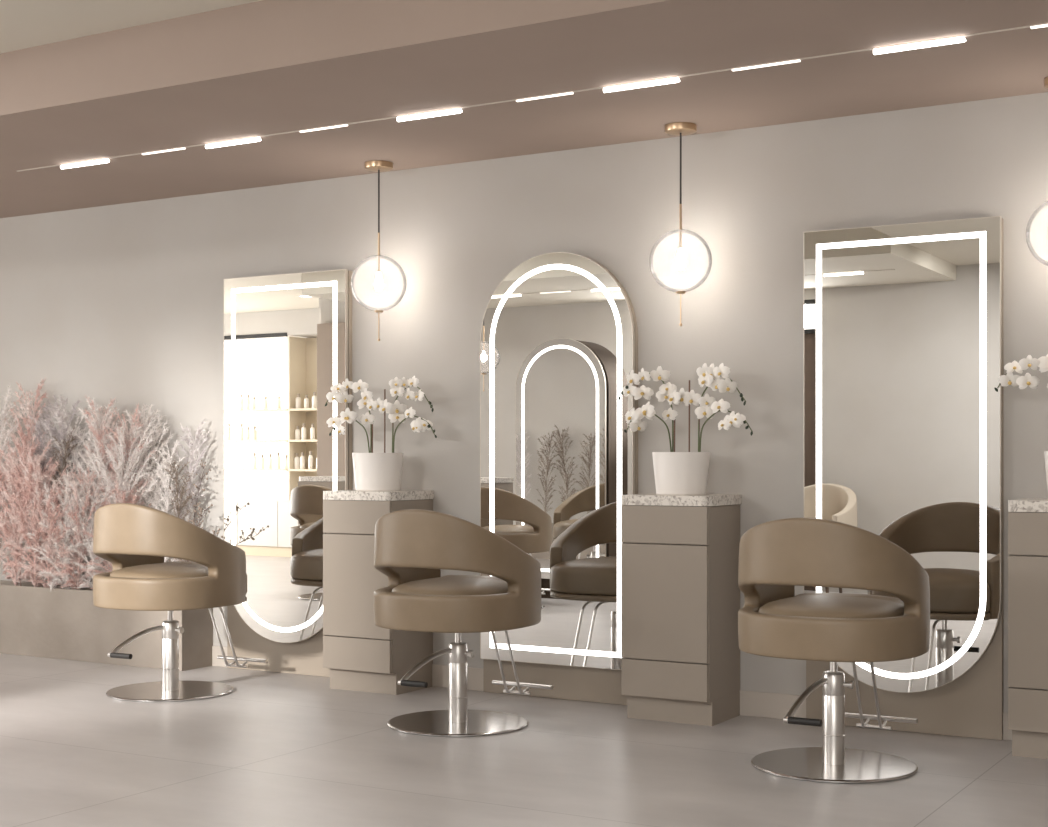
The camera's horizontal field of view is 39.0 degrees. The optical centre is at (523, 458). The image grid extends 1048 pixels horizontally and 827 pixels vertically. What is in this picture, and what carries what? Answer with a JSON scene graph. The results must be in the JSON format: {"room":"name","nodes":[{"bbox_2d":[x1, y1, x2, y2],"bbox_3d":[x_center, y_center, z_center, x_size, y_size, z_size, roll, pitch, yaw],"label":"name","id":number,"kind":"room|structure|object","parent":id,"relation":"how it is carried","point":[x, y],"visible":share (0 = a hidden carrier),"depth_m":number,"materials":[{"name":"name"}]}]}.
{"room":"salon","nodes":[
{"label":"salon","id":0,"kind":"room"},
{"bbox_2d":[0,0,261,53],"bbox_3d":[-3.349,-1.778,4.172,16.200,0.100,8.720,0,0,30],"label":"ceiling","id":1,"kind":"structure","parent":0,"point":[24,24],"depth_m":5.75,"materials":[{"name":"beige paint"}]},
{"bbox_2d":[0,92,1047,712],"bbox_3d":[-1.173,-0.296,7.881,16.200,2.864,0.120,0,0,30],"label":"wall","id":2,"kind":"structure","parent":0,"point":[124,302],"depth_m":7.13,"materials":[{"name":"paint"}]},
{"bbox_2d":[212,646,226,666],"bbox_3d":[-1.664,1.081,8.094,0.101,0.109,0.010,0,0,30],"label":"baseboard","id":3,"kind":"structure","parent":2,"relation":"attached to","point":[216,650],"depth_m":8.10,"materials":[{"name":"beige paint"}]},
{"bbox_2d":[223,269,351,676],"bbox_3d":[-1.258,0.079,7.826,0.826,2.110,0.059,0,0,30],"label":"wall mirror","id":4,"kind":"object","parent":2,"relation":"attached to","point":[287,338],"visible":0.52,"depth_m":7.80,"materials":[{"name":"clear mirror"}]},
{"bbox_2d":[351,160,406,340],"bbox_3d":[-0.718,-1.022,7.313,0.275,0.882,0.275,0,0,30],"label":"pendant lamp","id":5,"kind":"object","parent":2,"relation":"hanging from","point":[378,166],"visible":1,"depth_m":7.31,"materials":[{"name":"gold metal"}]},
{"bbox_2d":[432,664,448,687],"bbox_3d":[-0.413,1.080,7.360,0.095,0.110,0.010,0,0,30],"label":"baseboard","id":6,"kind":"structure","parent":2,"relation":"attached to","point":[440,673],"depth_m":7.36,"materials":[{"name":"beige paint"}]},
{"bbox_2d":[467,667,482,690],"bbox_3d":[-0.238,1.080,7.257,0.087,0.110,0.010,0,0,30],"label":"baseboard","id":7,"kind":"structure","parent":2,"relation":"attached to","point":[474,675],"depth_m":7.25,"materials":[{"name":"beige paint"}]},
{"bbox_2d":[0,0,1047,217],"bbox_3d":[-1.669,-1.596,7.036,16.200,0.264,1.840,0,0,30],"label":"ceiling","id":8,"kind":"structure","parent":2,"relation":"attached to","point":[264,67],"depth_m":5.81,"materials":[{"name":"paint"}]},
{"bbox_2d":[17,23,1047,171],"bbox_3d":[0.885,-1.452,5.480,8.020,0.023,0.019,0,0,30],"label":"track light","id":9,"kind":"object","parent":8,"relation":"attached to","point":[955,39],"visible":1,"depth_m":5.81,"materials":[{"name":"beige plastic"}]},
{"bbox_2d":[649,122,711,325],"bbox_3d":[0.688,-1.022,6.488,0.275,0.882,0.275,0,0,30],"label":"pendant lamp","id":10,"kind":"object","parent":8,"relation":"hanging from","point":[680,129],"visible":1,"depth_m":6.48,"materials":[{"name":"gold metal"}]},
{"bbox_2d":[1026,77,1047,265],"bbox_3d":[2.072,-1.022,5.676,0.275,0.882,0.275,0,0,30],"label":"pendant lamp","id":11,"kind":"object","parent":8,"relation":"hanging from","point":[1044,204],"visible":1,"depth_m":5.74,"materials":[{"name":"gold metal"}]},
{"bbox_2d":[480,252,637,704],"bbox_3d":[0.157,0.079,6.996,0.826,2.110,0.059,0,0,30],"label":"wall mirror","id":12,"kind":"object","parent":2,"relation":"attached to","point":[559,332],"visible":0.98,"depth_m":6.96,"materials":[{"name":"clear mirror"}]},
{"bbox_2d":[740,690,800,718],"bbox_3d":[1.082,1.080,6.483,0.278,0.111,0.010,0,0,30],"label":"baseboard","id":13,"kind":"structure","parent":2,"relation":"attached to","point":[766,705],"depth_m":6.49,"materials":[{"name":"beige paint"}]},
{"bbox_2d":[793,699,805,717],"bbox_3d":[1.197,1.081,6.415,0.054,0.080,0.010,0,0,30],"label":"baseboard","id":14,"kind":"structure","parent":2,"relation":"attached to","point":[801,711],"depth_m":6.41,"materials":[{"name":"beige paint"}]},
{"bbox_2d":[803,216,1003,739],"bbox_3d":[1.571,0.079,6.166,0.826,2.110,0.059,0,0,30],"label":"wall mirror","id":15,"kind":"object","parent":2,"relation":"attached to","point":[903,324],"visible":0.77,"depth_m":6.10,"materials":[{"name":"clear mirror"}]},
{"bbox_2d":[0,653,1047,826],"bbox_3d":[-3.354,1.186,4.164,16.200,0.100,8.700,0,0,30],"label":"floor","id":16,"kind":"structure","parent":0,"point":[278,749],"depth_m":5.44,"materials":[{"name":"concrete"}]},
{"bbox_2d":[0,580,212,670],"bbox_3d":[-3.502,0.936,9.035,4.015,0.400,0.243,0,0,30],"label":"stone planter","id":17,"kind":"object","parent":16,"relation":"on","point":[65,624],"visible":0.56,"depth_m":8.29,"materials":[{"name":"stone"}]},
{"bbox_2d":[0,448,14,566],"bbox_3d":[-3.138,0.355,8.799,0.348,0.842,0.161,0,0,37],"label":"pampas plume","id":18,"kind":"object","parent":17,"relation":"on","point":[2,473],"visible":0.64,"depth_m":8.76,"materials":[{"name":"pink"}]},
{"bbox_2d":[0,385,26,564],"bbox_3d":[-3.131,0.163,8.849,0.441,1.225,0.156,0,0,30],"label":"pampas plume","id":19,"kind":"object","parent":17,"relation":"on","point":[8,407],"visible":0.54,"depth_m":8.82,"materials":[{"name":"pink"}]},
{"bbox_2d":[0,450,45,585],"bbox_3d":[-2.977,0.355,8.684,0.571,0.843,0.170,0,0,30],"label":"pampas plume","id":20,"kind":"object","parent":17,"relation":"on","point":[10,471],"visible":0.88,"depth_m":8.67,"materials":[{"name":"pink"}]},
{"bbox_2d":[0,378,47,585],"bbox_3d":[-2.976,0.144,8.772,0.425,1.263,0.155,0,0,30],"label":"pampas plume","id":21,"kind":"object","parent":17,"relation":"on","point":[20,432],"visible":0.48,"depth_m":8.76,"materials":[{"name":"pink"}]},
{"bbox_2d":[0,436,74,586],"bbox_3d":[-2.859,0.314,8.604,0.632,0.925,0.170,0,0,30],"label":"pampas plume","id":22,"kind":"object","parent":17,"relation":"on","point":[32,449],"visible":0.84,"depth_m":8.59,"materials":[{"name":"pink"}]},
{"bbox_2d":[21,414,57,579],"bbox_3d":[-2.843,0.257,8.685,0.302,1.039,0.130,0,0,34],"label":"pampas plume","id":23,"kind":"object","parent":17,"relation":"on","point":[40,441],"visible":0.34,"depth_m":8.65,"materials":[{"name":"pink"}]},
{"bbox_2d":[19,455,86,587],"bbox_3d":[-2.725,0.370,8.513,0.597,0.812,0.170,0,0,30],"label":"pampas plume","id":24,"kind":"object","parent":17,"relation":"on","point":[35,477],"visible":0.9,"depth_m":8.50,"materials":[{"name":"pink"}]},
{"bbox_2d":[35,395,82,587],"bbox_3d":[-2.712,0.200,8.609,0.404,1.153,0.162,0,0,36],"label":"pampas plume","id":25,"kind":"object","parent":17,"relation":"on","point":[59,413],"visible":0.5,"depth_m":8.59,"materials":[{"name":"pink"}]},
{"bbox_2d":[25,470,96,590],"bbox_3d":[-2.641,0.416,8.464,0.580,0.721,0.170,0,0,30],"label":"pampas plume","id":26,"kind":"object","parent":17,"relation":"on","point":[66,521],"visible":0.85,"depth_m":8.42,"materials":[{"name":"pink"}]},
{"bbox_2d":[49,428,81,587],"bbox_3d":[-2.665,0.293,8.517,0.298,0.966,0.129,0,0,37],"label":"pampas plume","id":27,"kind":"object","parent":17,"relation":"on","point":[72,437],"visible":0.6,"depth_m":8.50,"materials":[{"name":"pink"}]},
{"bbox_2d":[50,406,97,588],"bbox_3d":[-2.606,0.233,8.543,0.415,1.087,0.156,0,0,30],"label":"pampas plume","id":28,"kind":"object","parent":17,"relation":"on","point":[74,452],"visible":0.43,"depth_m":8.54,"materials":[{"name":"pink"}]},
{"bbox_2d":[42,466,114,589],"bbox_3d":[-2.522,0.407,8.394,0.561,0.738,0.170,0,0,30],"label":"pampas plume","id":29,"kind":"object","parent":17,"relation":"on","point":[88,500],"visible":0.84,"depth_m":8.38,"materials":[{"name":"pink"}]},
{"bbox_2d":[61,476,116,589],"bbox_3d":[-2.430,0.431,8.340,0.516,0.690,0.170,0,0,30],"label":"pampas plume","id":30,"kind":"object","parent":17,"relation":"on","point":[82,499],"visible":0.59,"depth_m":8.34,"materials":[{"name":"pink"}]},
{"bbox_2d":[72,398,120,561],"bbox_3d":[-2.445,0.206,8.445,0.427,1.141,0.154,0,0,33],"label":"pampas plume","id":31,"kind":"object","parent":17,"relation":"on","point":[99,418],"visible":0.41,"depth_m":8.42,"materials":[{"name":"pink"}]},
{"bbox_2d":[83,394,130,568],"bbox_3d":[-2.358,0.202,8.398,0.405,1.149,0.155,0,0,30],"label":"pampas plume","id":32,"kind":"object","parent":17,"relation":"on","point":[100,436],"visible":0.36,"depth_m":8.39,"materials":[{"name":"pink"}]},
{"bbox_2d":[70,418,159,582],"bbox_3d":[-2.298,0.274,8.297,0.690,1.004,0.170,0,0,30],"label":"pampas plume","id":33,"kind":"object","parent":17,"relation":"on","point":[128,464],"visible":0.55,"depth_m":8.24,"materials":[{"name":"white"}]},
{"bbox_2d":[81,478,148,588],"bbox_3d":[-2.278,0.435,8.251,0.548,0.681,0.170,0,0,30],"label":"pampas plume","id":34,"kind":"object","parent":17,"relation":"on","point":[122,499],"visible":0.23,"depth_m":8.23,"materials":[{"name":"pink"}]},
{"bbox_2d":[101,403,154,506],"bbox_3d":[-2.215,0.233,8.277,0.415,1.087,0.156,0,0,30],"label":"pampas plume","id":35,"kind":"object","parent":17,"relation":"on","point":[138,423],"visible":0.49,"depth_m":8.26,"materials":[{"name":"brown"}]},
{"bbox_2d":[123,403,172,511],"bbox_3d":[-2.101,0.233,8.243,0.392,1.086,0.162,0,0,36],"label":"pampas plume","id":36,"kind":"object","parent":17,"relation":"on","point":[150,499],"visible":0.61,"depth_m":8.23,"materials":[{"name":"white"}]},
{"bbox_2d":[149,440,186,561],"bbox_3d":[-1.966,0.334,8.127,0.300,0.885,0.125,0,0,30],"label":"pampas plume","id":37,"kind":"object","parent":17,"relation":"on","point":[167,506],"visible":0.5,"depth_m":8.12,"materials":[{"name":"white"}]},
{"bbox_2d":[162,454,193,561],"bbox_3d":[-1.872,0.371,8.055,0.274,0.809,0.128,0,0,38],"label":"pampas plume","id":38,"kind":"object","parent":17,"relation":"on","point":[178,509],"visible":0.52,"depth_m":8.05,"materials":[{"name":"brown"}]},
{"bbox_2d":[164,421,209,560],"bbox_3d":[-1.862,0.275,8.107,0.332,1.003,0.124,0,0,30],"label":"pampas plume","id":39,"kind":"object","parent":17,"relation":"on","point":[197,483],"visible":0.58,"depth_m":8.09,"materials":[{"name":"grey"}]},
{"bbox_2d":[183,460,211,559],"bbox_3d":[-1.784,0.391,8.063,0.107,0.770,0.174,0,0,-42],"label":"branch","id":40,"kind":"object","parent":17,"relation":"in","point":[206,473],"visible":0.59,"depth_m":8.05,"materials":[{"name":"grey"}]},
{"bbox_2d":[187,504,212,561],"bbox_3d":[-1.757,0.507,7.954,0.274,0.538,0.088,0,0,30],"label":"branch","id":41,"kind":"object","parent":17,"relation":"in","point":[199,508],"visible":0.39,"depth_m":7.92,"materials":[{"name":"grey"}]},
{"bbox_2d":[181,528,222,561],"bbox_3d":[-1.742,0.570,7.911,0.409,0.413,0.106,0,0,38],"label":"branch","id":42,"kind":"object","parent":17,"relation":"in","point":[219,529],"visible":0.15,"depth_m":7.83,"materials":[{"name":"grey"}]},
{"bbox_2d":[93,503,267,701],"bbox_3d":[-1.677,0.671,7.287,0.672,0.930,0.920,0,0,28],"label":"salon chair","id":43,"kind":"object","parent":16,"relation":"on","point":[136,539],"visible":1,"depth_m":6.95,"materials":[{"name":"beige leather"}]},
{"bbox_2d":[110,561,246,592],"bbox_3d":[-1.705,0.591,7.234,0.532,0.166,0.636,0,0,28],"label":"seat cushion","id":44,"kind":"object","parent":43,"relation":"on","point":[172,576],"depth_m":7.00,"materials":[{"name":"beige leather"}]},
{"bbox_2d":[323,490,433,694],"bbox_3d":[-0.720,0.646,7.329,0.411,0.979,0.370,0,0,30],"label":"base cabinet","id":45,"kind":"object","parent":16,"relation":"on","point":[360,655],"visible":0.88,"depth_m":7.19,"materials":[{"name":"beige paint"}]},
{"bbox_2d":[325,376,436,490],"bbox_3d":[-0.711,-0.126,7.316,0.675,0.566,0.251,0,0,25],"label":"potted orchid","id":46,"kind":"object","parent":45,"relation":"on","point":[372,471],"visible":1,"depth_m":7.26,"materials":[{"name":"white plant"}]},
{"bbox_2d":[374,509,553,736],"bbox_3d":[-0.234,0.671,6.419,0.672,0.930,0.920,0,0,30],"label":"salon chair","id":47,"kind":"object","parent":16,"relation":"on","point":[412,547],"visible":1,"depth_m":6.09,"materials":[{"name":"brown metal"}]},
{"bbox_2d":[392,575,507,594],"bbox_3d":[-0.264,0.591,6.368,0.532,0.166,0.636,0,0,30],"label":"seat cushion","id":48,"kind":"object","parent":47,"relation":"on","point":[407,584],"depth_m":6.18,"materials":[{"name":"beige leather"}]},
{"bbox_2d":[621,493,741,725],"bbox_3d":[0.694,0.646,6.499,0.411,0.979,0.370,0,0,30],"label":"base cabinet","id":49,"kind":"object","parent":16,"relation":"on","point":[680,591],"visible":0.99,"depth_m":6.36,"materials":[{"name":"beige paint"}]},
{"bbox_2d":[618,363,752,494],"bbox_3d":[0.700,-0.130,6.486,0.678,0.575,0.251,0,0,30],"label":"potted orchid","id":50,"kind":"object","parent":49,"relation":"on","point":[675,473],"visible":1,"depth_m":6.42,"materials":[{"name":"white plant"}]},
{"bbox_2d":[738,517,929,783],"bbox_3d":[1.195,0.671,5.554,0.672,0.930,0.920,0,0,30],"label":"salon chair","id":51,"kind":"object","parent":16,"relation":"on","point":[776,557],"visible":1,"depth_m":5.23,"materials":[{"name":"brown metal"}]},
{"bbox_2d":[758,593,903,617],"bbox_3d":[1.165,0.591,5.503,0.532,0.166,0.636,0,0,30],"label":"seat cushion","id":52,"kind":"object","parent":51,"relation":"on","point":[822,605],"depth_m":5.33,"materials":[{"name":"beige leather"}]},
{"bbox_2d":[1008,498,1047,758],"bbox_3d":[2.109,0.646,5.669,0.411,0.979,0.370,0,0,30],"label":"base cabinet","id":53,"kind":"object","parent":16,"relation":"on","point":[1027,517],"visible":1,"depth_m":5.59,"materials":[{"name":"beige paint"}]},
{"bbox_2d":[994,354,1047,487],"bbox_3d":[2.133,-0.128,5.646,0.669,0.570,0.253,0,0,30],"label":"potted orchid","id":54,"kind":"object","parent":53,"relation":"on","point":[1042,362],"visible":1,"depth_m":5.74,"materials":[{"name":"white plant"}]},
{"bbox_2d":[1003,713,1011,740],"bbox_3d":[1.954,1.081,5.971,0.031,0.108,0.010,0,0,30],"label":"baseboard","id":55,"kind":"structure","parent":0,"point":[1007,734],"depth_m":5.97,"materials":[{"name":"beige paint"}]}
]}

